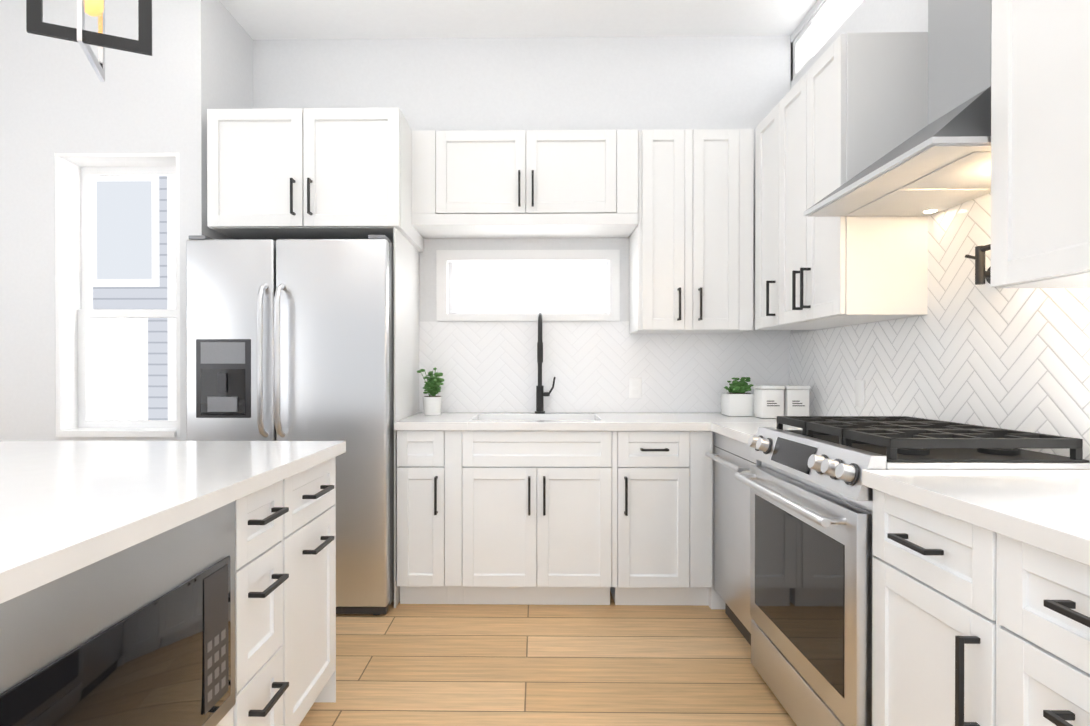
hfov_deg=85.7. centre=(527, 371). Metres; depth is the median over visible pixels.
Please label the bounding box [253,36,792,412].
wall
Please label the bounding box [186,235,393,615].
refrigerator
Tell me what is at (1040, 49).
upper cabinet
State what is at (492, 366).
backsplash
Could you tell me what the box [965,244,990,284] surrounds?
pot filler
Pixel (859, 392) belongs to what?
electrical outlet
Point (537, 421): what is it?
countertop
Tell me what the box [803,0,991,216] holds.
range hood
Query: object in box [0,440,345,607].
countertop
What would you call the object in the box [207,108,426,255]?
upper cabinet
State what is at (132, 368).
view
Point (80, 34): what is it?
pendant lamp
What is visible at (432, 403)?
plant
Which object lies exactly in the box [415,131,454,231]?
upper cabinet
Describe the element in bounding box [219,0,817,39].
ceiling
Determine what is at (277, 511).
base cabinet
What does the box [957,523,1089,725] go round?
base cabinet
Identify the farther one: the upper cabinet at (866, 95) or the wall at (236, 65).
the wall at (236, 65)
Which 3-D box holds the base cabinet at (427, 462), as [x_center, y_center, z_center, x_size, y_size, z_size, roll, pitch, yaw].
[-0.517,0.719,3.153,0.236,0.874,0.613,0,0,1]
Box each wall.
[0,0,220,440]
[220,2,252,239]
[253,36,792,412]
[791,0,927,333]
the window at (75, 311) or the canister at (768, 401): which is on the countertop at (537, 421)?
the canister at (768, 401)
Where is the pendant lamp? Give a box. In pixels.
[26,0,151,81]
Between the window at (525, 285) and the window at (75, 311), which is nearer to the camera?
the window at (75, 311)
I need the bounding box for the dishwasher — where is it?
[709,431,760,644]
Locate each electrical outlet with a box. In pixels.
[629,378,641,397]
[855,380,864,406]
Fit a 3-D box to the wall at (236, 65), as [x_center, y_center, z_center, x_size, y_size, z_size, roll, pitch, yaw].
[-1.673,-0.400,3.292,0.100,3.110,0.360,0,0,1]
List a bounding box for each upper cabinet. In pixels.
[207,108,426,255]
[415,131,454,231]
[447,129,634,231]
[627,129,739,333]
[739,98,827,331]
[783,32,927,327]
[990,0,1089,287]
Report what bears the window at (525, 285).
in the wall at (594, 83)
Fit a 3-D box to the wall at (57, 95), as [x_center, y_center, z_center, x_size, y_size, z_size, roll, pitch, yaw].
[-2.611,-0.398,3.035,1.970,3.110,0.180,0,0,1]
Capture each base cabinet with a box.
[0,496,251,725]
[252,472,303,725]
[304,460,335,716]
[397,432,457,603]
[458,432,633,604]
[634,432,693,605]
[694,432,725,608]
[872,491,956,725]
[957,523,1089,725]
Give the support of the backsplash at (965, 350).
attached to the wall at (866, 16)
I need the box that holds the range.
[734,416,1089,725]
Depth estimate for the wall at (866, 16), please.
2.56 m
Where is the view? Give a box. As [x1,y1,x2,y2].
[89,176,175,419]
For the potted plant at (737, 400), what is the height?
0.211 m
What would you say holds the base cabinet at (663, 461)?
on the floor
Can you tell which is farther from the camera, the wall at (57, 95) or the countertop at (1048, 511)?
the wall at (57, 95)
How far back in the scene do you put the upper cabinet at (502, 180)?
3.12 m
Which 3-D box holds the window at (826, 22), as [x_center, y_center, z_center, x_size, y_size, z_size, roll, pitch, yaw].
[1.533,-1.792,1.750,0.029,0.230,3.340,0,0,1]
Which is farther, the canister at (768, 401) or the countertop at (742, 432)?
the canister at (768, 401)
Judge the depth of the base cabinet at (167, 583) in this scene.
1.05 m
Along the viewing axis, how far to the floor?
2.29 m
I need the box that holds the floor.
[299,591,796,725]
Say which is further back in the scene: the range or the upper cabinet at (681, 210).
the upper cabinet at (681, 210)
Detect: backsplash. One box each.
[419,321,790,412]
[789,192,1089,460]
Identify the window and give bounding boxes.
[55,152,179,436]
[436,250,619,320]
[793,0,862,78]
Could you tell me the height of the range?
0.970 m
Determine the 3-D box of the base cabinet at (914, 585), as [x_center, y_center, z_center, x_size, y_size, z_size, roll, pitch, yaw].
[1.186,0.728,1.292,0.621,0.874,0.410,0,0,1]
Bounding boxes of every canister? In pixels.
[753,385,784,417]
[779,385,809,415]
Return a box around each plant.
[417,367,443,414]
[721,377,753,415]
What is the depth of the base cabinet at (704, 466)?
2.83 m
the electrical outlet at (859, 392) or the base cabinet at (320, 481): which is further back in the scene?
the electrical outlet at (859, 392)
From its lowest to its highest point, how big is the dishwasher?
0.874 m
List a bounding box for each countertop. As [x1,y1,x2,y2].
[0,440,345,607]
[394,412,776,431]
[711,423,802,446]
[862,470,1089,570]
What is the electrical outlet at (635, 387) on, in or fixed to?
attached to the backsplash at (492, 366)
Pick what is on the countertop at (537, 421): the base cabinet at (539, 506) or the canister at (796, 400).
the canister at (796, 400)
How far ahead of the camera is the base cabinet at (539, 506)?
2.84 m
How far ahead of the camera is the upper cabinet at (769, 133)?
3.01 m

